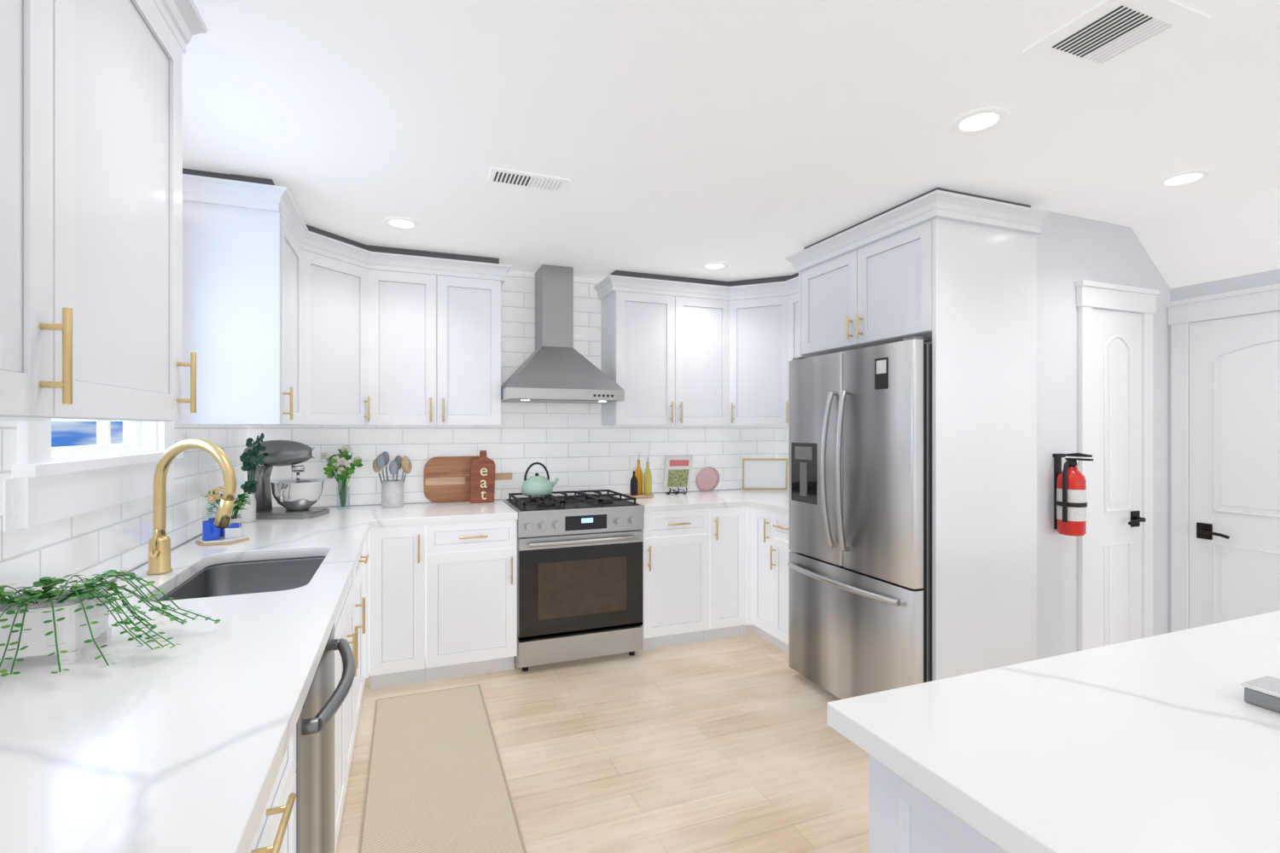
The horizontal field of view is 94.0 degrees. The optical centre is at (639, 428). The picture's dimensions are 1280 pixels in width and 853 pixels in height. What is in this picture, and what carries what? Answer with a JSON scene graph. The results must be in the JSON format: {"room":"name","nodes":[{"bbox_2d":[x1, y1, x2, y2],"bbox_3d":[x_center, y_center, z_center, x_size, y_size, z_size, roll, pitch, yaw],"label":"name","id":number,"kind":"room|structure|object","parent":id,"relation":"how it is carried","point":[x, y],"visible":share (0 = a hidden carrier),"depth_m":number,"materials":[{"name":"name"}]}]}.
{"room":"kitchen","nodes":[
{"label":"kitchen","id":0,"kind":"room"},
{"bbox_2d":[0,420,247,598],"bbox_3d":[-1.089,0.175,0.317,0.100,2.420,6.580,0,0,-21],"label":"wall","id":1,"kind":"structure","parent":0,"point":[99,542],"depth_m":1.86,"materials":[{"name":"tile"}]},
{"bbox_2d":[2,477,20,532],"bbox_3d":[-1.443,0.175,1.381,0.008,0.120,0.080,0,0,-21],"label":"electrical outlet","id":2,"kind":"object","parent":1,"relation":"attached to","point":[11,503],"visible":0.79,"depth_m":1.36,"materials":[{"name":"white plastic"}]},
{"bbox_2d":[11,420,183,529],"bbox_3d":[-1.640,-0.300,1.819,0.130,1.070,0.980,0,0,-21],"label":"window","id":3,"kind":"structure","parent":1,"relation":"in","point":[55,484],"depth_m":1.66,"materials":[{"name":"white wood"}]},
{"bbox_2d":[0,0,196,421],"bbox_3d":[-1.016,-0.523,0.812,0.391,1.016,1.150,0,0,-21],"label":"upper cabinet","id":4,"kind":"object","parent":1,"relation":"attached to","point":[90,210],"visible":0.96,"depth_m":1.01,"materials":[{"name":"white wood"}]},
{"bbox_2d":[152,0,208,54],"bbox_3d":[-1.026,-0.935,0.838,0.390,0.088,1.205,0,0,-21],"label":"crown molding","id":5,"kind":"structure","parent":4,"relation":"attached to","point":[183,20],"depth_m":1.37,"materials":[{"name":"white wood"}]},
{"bbox_2d":[104,513,240,585],"bbox_3d":[-1.418,0.468,1.315,0.006,0.004,4.478,0,0,-21],"label":"trim","id":6,"kind":"structure","parent":1,"relation":"attached to","point":[126,573],"depth_m":2.05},
{"bbox_2d":[174,168,314,425],"bbox_3d":[-1.749,-0.523,2.701,0.392,1.016,0.543,0,0,-21],"label":"upper cabinet","id":7,"kind":"object","parent":1,"relation":"attached to","point":[281,327],"depth_m":2.42,"materials":[{"name":"white wood"}]},
{"bbox_2d":[182,174,511,285],"bbox_3d":[-1.348,-0.935,3.101,1.429,0.088,1.198,0,0,-21],"label":"crown molding","id":8,"kind":"structure","parent":7,"relation":"attached to","point":[229,193],"depth_m":2.99,"materials":[{"name":"white wood"}]},
{"bbox_2d":[311,250,372,417],"bbox_3d":[-1.608,-0.482,3.155,0.310,0.813,0.311,0,0,-21],"label":"upper cabinet","id":9,"kind":"object","parent":1,"relation":"attached to","point":[342,292],"depth_m":3.18,"materials":[{"name":"white wood"}]},
{"bbox_2d":[247,271,777,507],"bbox_3d":[-0.597,0.175,4.091,3.750,2.420,0.100,0,0,-21],"label":"wall","id":10,"kind":"structure","parent":0,"point":[571,447],"depth_m":3.99,"materials":[{"name":"tile"}]},
{"bbox_2d":[355,241,451,425],"bbox_3d":[-1.395,-0.523,3.535,0.473,1.016,0.354,0,0,-21],"label":"upper cabinet","id":11,"kind":"object","parent":10,"relation":"attached to","point":[412,311],"depth_m":3.42,"materials":[{"name":"white wood"}]},
{"bbox_2d":[326,499,501,507],"bbox_3d":[-1.556,0.468,3.661,1.389,0.004,0.005,0,0,-21],"label":"trim","id":12,"kind":"structure","parent":10,"relation":"attached to","point":[494,499],"depth_m":3.64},
{"bbox_2d":[451,253,500,425],"bbox_3d":[-1.095,-0.523,3.671,0.427,1.016,0.318,0,0,-21],"label":"upper cabinet","id":13,"kind":"object","parent":10,"relation":"attached to","point":[475,303],"depth_m":3.56,"materials":[{"name":"white wood"}]},
{"bbox_2d":[500,264,624,403],"bbox_3d":[-0.520,-0.598,3.796,0.720,0.868,0.498,0,0,-21],"label":"range hood","id":14,"kind":"object","parent":10,"relation":"attached to","point":[555,367],"visible":0.92,"depth_m":3.73,"materials":[{"name":"silver metal"}]},
{"bbox_2d":[600,270,665,425],"bbox_3d":[0.012,-0.523,4.102,0.482,1.016,0.318,0,0,-21],"label":"upper cabinet","id":15,"kind":"object","parent":10,"relation":"attached to","point":[633,324],"depth_m":3.94,"materials":[{"name":"white wood"}]},
{"bbox_2d":[624,488,741,494],"bbox_3d":[0.436,0.468,4.435,1.367,0.004,0.005,0,0,-21],"label":"trim","id":16,"kind":"structure","parent":10,"relation":"attached to","point":[734,489],"depth_m":4.43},
{"bbox_2d":[665,275,740,426],"bbox_3d":[0.376,-0.523,4.223,0.526,1.016,0.355,0,0,-21],"label":"upper cabinet","id":17,"kind":"object","parent":10,"relation":"attached to","point":[667,360],"depth_m":4.09,"materials":[{"name":"white wood"}]},
{"bbox_2d":[593,189,1048,301],"bbox_3d":[0.762,-0.935,3.419,1.499,0.088,2.134,0,0,-21],"label":"crown molding","id":18,"kind":"structure","parent":17,"relation":"attached to","point":[941,204],"depth_m":2.87,"materials":[{"name":"white wood"}]},
{"bbox_2d":[730,296,785,420],"bbox_3d":[0.815,-0.482,4.096,0.310,0.813,0.310,0,0,-21],"label":"upper cabinet","id":19,"kind":"object","parent":10,"relation":"attached to","point":[757,325],"depth_m":4.10,"materials":[{"name":"white wood"}]},
{"bbox_2d":[335,628,868,852],"bbox_3d":[1.125,1.410,1.177,4.850,0.050,6.780,0,0,-21],"label":"floor","id":20,"kind":"structure","parent":0,"point":[736,745],"depth_m":2.53,"materials":[{"name":"brown wood"}]},
{"bbox_2d":[248,726,296,852],"bbox_3d":[-0.845,0.948,0.728,0.643,0.874,0.690,0,0,-21],"label":"base cabinet","id":21,"kind":"object","parent":20,"relation":"on","point":[276,832],"depth_m":1.00,"materials":[{"name":"white wood"}]},
{"bbox_2d":[227,542,367,781],"bbox_3d":[-1.552,0.948,2.543,0.645,0.874,0.536,0,0,-21],"label":"base cabinet","id":22,"kind":"object","parent":20,"relation":"on","point":[350,621],"depth_m":2.28,"materials":[{"name":"white wood"}]},
{"bbox_2d":[0,505,378,852],"bbox_3d":[-1.099,0.490,1.439,0.690,0.040,4.478,0,0,-21],"label":"countertop","id":23,"kind":"structure","parent":22,"relation":"on","point":[181,746],"depth_m":0.99,"materials":[{"name":"stone"}]},
{"bbox_2d":[0,570,220,685],"bbox_3d":[-1.150,0.389,1.259,0.430,0.160,0.435,0,0,-21],"label":"planter","id":24,"kind":"object","parent":23,"relation":"on","point":[65,625],"visible":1,"depth_m":1.20,"materials":[{"name":"white ceramic"}]},
{"bbox_2d":[146,438,236,575],"bbox_3d":[-1.444,0.251,1.926,0.274,0.436,0.179,0,0,-21],"label":"faucet","id":25,"kind":"object","parent":23,"relation":"on","point":[160,552],"visible":0.98,"depth_m":1.92,"materials":[{"name":"gold metal"}]},
{"bbox_2d":[195,486,249,546],"bbox_3d":[-1.728,0.356,2.472,0.189,0.226,0.165,0,0,-21],"label":"soap tray","id":26,"kind":"object","parent":23,"relation":"on","point":[231,533],"visible":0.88,"depth_m":2.43,"materials":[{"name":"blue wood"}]},
{"bbox_2d":[204,490,250,523],"bbox_3d":[-1.821,0.372,2.640,0.190,0.194,0.179,0,0,-21],"label":"herb plant","id":27,"kind":"object","parent":23,"relation":"on","point":[235,518],"visible":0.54,"depth_m":2.63,"materials":[{"name":"green plant"}]},
{"bbox_2d":[156,556,325,601],"bbox_3d":[-1.296,0.602,1.996,0.434,0.179,0.714,0,0,-21],"label":"sink","id":28,"kind":"object","parent":23,"relation":"in","point":[232,578],"visible":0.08,"depth_m":2.29,"materials":[{"name":"silver metal"}]},
{"bbox_2d":[239,433,266,523],"bbox_3d":[-1.945,0.247,2.996,0.115,0.445,0.121,0,0,-21],"label":"vase","id":29,"kind":"object","parent":23,"relation":"on","point":[248,514],"visible":0.94,"depth_m":2.99,"materials":[{"name":"white ceramic"}]},
{"bbox_2d":[239,440,329,519],"bbox_3d":[-1.890,0.267,3.191,0.407,0.405,0.348,0,0,-21],"label":"stand mixer","id":30,"kind":"object","parent":23,"relation":"on","point":[297,498],"visible":0.92,"depth_m":3.14,"materials":[{"name":"silver metal"}]},
{"bbox_2d":[320,445,363,509],"bbox_3d":[-1.725,0.284,3.464,0.221,0.371,0.125,0,0,-21],"label":"flower vase","id":31,"kind":"object","parent":23,"relation":"on","point":[342,465],"visible":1,"depth_m":3.45,"materials":[{"name":"clear glass"}]},
{"bbox_2d":[372,451,411,507],"bbox_3d":[-1.478,0.304,3.565,0.216,0.330,0.144,0,0,-21],"label":"utensil crock","id":32,"kind":"object","parent":23,"relation":"on","point":[392,493],"visible":1,"depth_m":3.52,"materials":[{"name":"ceramic"}]},
{"bbox_2d":[252,506,354,523],"bbox_3d":[-1.780,0.490,3.234,0.360,0.040,0.638,0,0,-21],"label":"countertop","id":33,"kind":"structure","parent":22,"relation":"on","point":[334,512],"depth_m":3.20,"materials":[{"name":"stone"}]},
{"bbox_2d":[295,623,355,852],"bbox_3d":[-1.016,0.950,1.357,0.668,0.870,0.589,0,0,-21],"label":"dishwasher","id":34,"kind":"object","parent":20,"relation":"on","point":[315,774],"visible":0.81,"depth_m":1.39,"materials":[{"name":"silver metal"}]},
{"bbox_2d":[365,519,517,690],"bbox_3d":[-1.161,0.948,3.470,0.790,0.874,0.642,0,0,-21],"label":"base cabinet","id":35,"kind":"object","parent":20,"relation":"on","point":[440,602],"visible":0.92,"depth_m":3.21,"materials":[{"name":"white wood"}]},
{"bbox_2d":[372,500,517,527],"bbox_3d":[-1.133,0.490,3.486,0.730,0.040,0.636,0,0,-21],"label":"countertop","id":36,"kind":"structure","parent":35,"relation":"on","point":[462,512],"depth_m":3.30,"materials":[{"name":"stone"}]},
{"bbox_2d":[423,456,511,503],"bbox_3d":[-1.082,0.322,3.778,0.540,0.290,0.061,0,0,-21],"label":"cutting board","id":37,"kind":"object","parent":36,"relation":"on","point":[446,479],"visible":0.62,"depth_m":3.73,"materials":[{"name":"brown wood"}]},
{"bbox_2d":[470,450,495,503],"bbox_3d":[-0.980,0.303,3.724,0.152,0.329,0.058,0,0,-21],"label":"board","id":38,"kind":"object","parent":36,"relation":"on","point":[476,467],"visible":0.98,"depth_m":3.71,"materials":[{"name":"brown wood"}]},
{"bbox_2d":[480,490,486,500],"bbox_3d":[-0.977,0.418,3.725,0.035,0.058,0.006,0,7,-21],"label":"letter","id":39,"kind":"object","parent":38,"relation":"attached to","point":[482,493],"visible":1,"depth_m":3.72,"materials":[{"name":"white paint"}]},
{"bbox_2d":[480,480,487,488],"bbox_3d":[-0.973,0.347,3.718,0.040,0.049,0.006,0,7,-21],"label":"letter","id":40,"kind":"object","parent":38,"relation":"attached to","point":[481,486],"visible":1,"depth_m":3.71,"materials":[{"name":"white paint"}]},
{"bbox_2d":[480,467,487,476],"bbox_3d":[-0.970,0.272,3.709,0.042,0.049,0.006,0,7,-21],"label":"letter","id":41,"kind":"object","parent":38,"relation":"attached to","point":[481,472],"visible":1,"depth_m":3.71,"materials":[{"name":"white paint"}]},
{"bbox_2d":[358,684,527,852],"bbox_3d":[-0.645,1.379,1.949,0.510,0.010,2.500,0,0,-21],"label":"rug","id":42,"kind":"object","parent":20,"relation":"on","point":[436,782],"visible":0.92,"depth_m":2.32,"materials":[{"name":"fabric"}]},
{"bbox_2d":[502,489,644,671],"bbox_3d":[-0.428,0.904,3.723,0.750,0.961,0.665,0,0,-21],"label":"range","id":43,"kind":"object","parent":20,"relation":"on","point":[579,576],"visible":1,"depth_m":3.46,"materials":[{"name":"silver metal"}]},
{"bbox_2d":[520,462,558,496],"bbox_3d":[-0.636,0.320,3.808,0.243,0.207,0.200,0,0,-21],"label":"kettle","id":44,"kind":"object","parent":43,"relation":"on","point":[536,485],"visible":1,"depth_m":3.74,"materials":[{"name":"teal metal"}]},
{"bbox_2d":[640,506,751,651],"bbox_3d":[0.277,0.948,4.030,0.776,0.874,0.644,0,0,-21],"label":"base cabinet","id":45,"kind":"object","parent":20,"relation":"on","point":[697,576],"visible":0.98,"depth_m":3.77,"materials":[{"name":"white wood"}]},
{"bbox_2d":[746,507,791,653],"bbox_3d":[0.974,0.948,4.053,0.644,0.874,1.106,0,0,-21],"label":"base cabinet","id":46,"kind":"object","parent":20,"relation":"on","point":[770,576],"visible":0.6,"depth_m":3.70,"materials":[{"name":"white wood"}]},
{"bbox_2d":[615,489,788,515],"bbox_3d":[0.636,0.490,3.921,1.370,0.040,1.106,0,0,-21],"label":"countertop","id":47,"kind":"structure","parent":46,"relation":"on","point":[775,501],"depth_m":3.86,"materials":[{"name":"stone"}]},
{"bbox_2d":[625,452,653,498],"bbox_3d":[-0.006,0.316,4.074,0.200,0.306,0.200,0,0,-21],"label":"oil bottles","id":48,"kind":"object","parent":47,"relation":"on","point":[637,485],"visible":1,"depth_m":4.06,"materials":[{"name":"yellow glass"}]},
{"bbox_2d":[662,455,693,494],"bbox_3d":[0.258,0.330,4.235,0.200,0.276,0.169,0,0,-13],"label":"cookbook stand","id":49,"kind":"object","parent":47,"relation":"on","point":[677,473],"visible":1,"depth_m":4.18,"materials":[{"name":"paper"}]},
{"bbox_2d":[696,466,719,491],"bbox_3d":[0.498,0.380,4.406,0.194,0.190,0.048,0,0,-21],"label":"plate","id":50,"kind":"object","parent":47,"relation":"on","point":[707,479],"visible":1,"depth_m":4.41,"materials":[{"name":"pink ceramic"}]},
{"bbox_2d":[741,458,788,490],"bbox_3d":[0.940,0.347,4.495,0.340,0.240,0.043,0,0,4],"label":"print","id":51,"kind":"object","parent":47,"relation":"on","point":[765,474],"visible":0.98,"depth_m":4.49},
{"bbox_2d":[787,336,932,699],"bbox_3d":[1.279,0.497,3.045,0.786,1.775,0.896,0,0,-21],"label":"fridge","id":52,"kind":"object","parent":20,"relation":"on","point":[860,521],"visible":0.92,"depth_m":2.80,"materials":[{"name":"silver metal"}]},
{"bbox_2d":[798,187,1036,680],"bbox_3d":[1.350,0.177,3.072,0.654,2.416,0.950,0,0,-21],"label":"surround","id":53,"kind":"object","parent":20,"relation":"on","point":[962,295],"visible":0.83,"depth_m":2.65,"materials":[{"name":"white wood"}]},
{"bbox_2d":[868,754,1008,852],"bbox_3d":[1.474,0.948,0.651,1.780,0.874,1.445,0,0,-21],"label":"kitchen island","id":54,"kind":"object","parent":20,"relation":"on","point":[905,817],"visible":0.15,"depth_m":0.94,"materials":[{"name":"paint"}]},
{"bbox_2d":[826,610,1279,852],"bbox_3d":[1.475,0.490,0.648,1.880,0.040,1.540,0,0,-21],"label":"island countertop","id":55,"kind":"structure","parent":54,"relation":"on","point":[1166,743],"depth_m":0.89,"materials":[{"name":"stone"}]},
{"bbox_2d":[1240,675,1279,713],"bbox_3d":[1.086,0.453,1.001,0.086,0.032,0.086,0,0,-21],"label":"electrical outlet","id":56,"kind":"object","parent":55,"relation":"on","point":[1264,692],"visible":1,"depth_m":1.01,"materials":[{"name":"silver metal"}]},
{"bbox_2d":[182,0,1279,289],"bbox_3d":[1.125,-0.915,1.177,4.850,0.340,6.780,0,0,-21],"label":"ceiling","id":57,"kind":"structure","parent":0,"point":[741,138],"depth_m":2.03,"materials":[{"name":"paint"}]},
{"bbox_2d":[383,216,419,229],"bbox_3d":[-1.202,-1.031,3.009,0.172,0.007,0.172,0,0,-21],"label":"recessed light","id":58,"kind":"object","parent":57,"relation":"in","point":[400,223],"visible":1,"depth_m":3.00,"materials":[{"name":"white plastic"}]},
{"bbox_2d":[487,167,570,192],"bbox_3d":[-0.464,-1.031,2.491,0.320,0.007,0.140,0,0,-21],"label":"ceiling vent","id":59,"kind":"object","parent":57,"relation":"in","point":[499,176],"visible":1,"depth_m":2.48,"materials":[{"name":"white metal"}]},
{"bbox_2d":[701,261,728,270],"bbox_3d":[0.476,-1.031,3.800,0.172,0.007,0.172,0,0,-21],"label":"recessed light","id":60,"kind":"object","parent":57,"relation":"in","point":[715,265],"visible":1,"depth_m":3.79,"materials":[{"name":"white plastic"}]},
{"bbox_2d":[949,107,1008,134],"bbox_3d":[1.140,-1.031,2.009,0.172,0.007,0.172,0,0,-21],"label":"recessed light","id":61,"kind":"object","parent":57,"relation":"in","point":[979,120],"visible":1,"depth_m":2.00,"materials":[{"name":"white plastic"}]},
{"bbox_2d":[1021,0,1210,77],"bbox_3d":[1.240,-1.031,1.571,0.310,0.007,0.270,0,0,-21],"label":"ceiling vent","id":62,"kind":"object","parent":57,"relation":"in","point":[1103,37],"visible":1,"depth_m":1.56,"materials":[{"name":"white metal"}]},
{"bbox_2d":[1155,169,1211,187],"bbox_3d":[2.247,-1.031,2.472,0.172,0.007,0.172,0,0,-21],"label":"recessed light","id":63,"kind":"object","parent":57,"relation":"in","point":[1183,178],"visible":0.96,"depth_m":2.47,"materials":[{"name":"white plastic"}]},
{"bbox_2d":[777,425,788,489],"bbox_3d":[1.471,0.175,3.806,0.100,2.420,1.930,0,0,-21],"label":"wall","id":64,"kind":"structure","parent":0,"point":[782,442],"depth_m":4.61,"materials":[{"name":"tile"}]},
{"bbox_2d":[774,273,798,426],"bbox_3d":[1.213,-0.523,3.838,0.355,1.016,0.569,0,0,-21],"label":"upper cabinet","id":65,"kind":"object","parent":64,"relation":"attached to","point":[791,301],"depth_m":3.99,"materials":[{"name":"white wood"}]},
{"bbox_2d":[1036,211,1169,659],"bbox_3d":[2.352,0.175,3.059,1.200,2.420,0.100,0,0,-21],"label":"wall","id":66,"kind":"structure","parent":0,"point":[1071,250],"depth_m":2.90,"materials":[{"name":"paint"}]},
{"bbox_2d":[1053,453,1093,536],"bbox_3d":[2.022,0.308,2.792,0.138,0.384,0.156,0,0,-21],"label":"fire extinguisher","id":67,"kind":"object","parent":66,"relation":"attached to","point":[1070,504],"visible":1,"depth_m":2.76,"materials":[{"name":"red metal"}]},
{"bbox_2d":[1075,279,1159,651],"bbox_3d":[2.413,0.335,2.992,0.595,2.100,0.066,0,0,-21],"label":"door","id":68,"kind":"structure","parent":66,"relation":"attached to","point":[1115,440],"depth_m":3.00,"materials":[{"name":"white wood"}]},
{"bbox_2d":[1169,268,1279,633],"bbox_3d":[3.706,0.320,1.091,0.100,2.130,4.550,0,0,-21],"label":"wall","id":69,"kind":"structure","parent":0,"point":[1255,280],"depth_m":3.01,"materials":[{"name":"paint"}]},
{"bbox_2d":[1165,283,1279,632],"bbox_3d":[2.973,0.357,2.743,0.066,2.055,0.950,0,0,-21],"label":"door","id":70,"kind":"structure","parent":69,"relation":"attached to","point":[1224,469],"depth_m":2.97,"materials":[{"name":"white wood"}]},
{"label":"outside","id":71,"kind":"structure","parent":0,"visible":0},
{"bbox_2d":[51,421,122,447],"bbox_3d":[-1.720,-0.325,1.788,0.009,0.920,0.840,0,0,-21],"label":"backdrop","id":72,"kind":"structure","parent":71,"point":[70,433],"depth_m":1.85,"materials":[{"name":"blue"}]}
]}

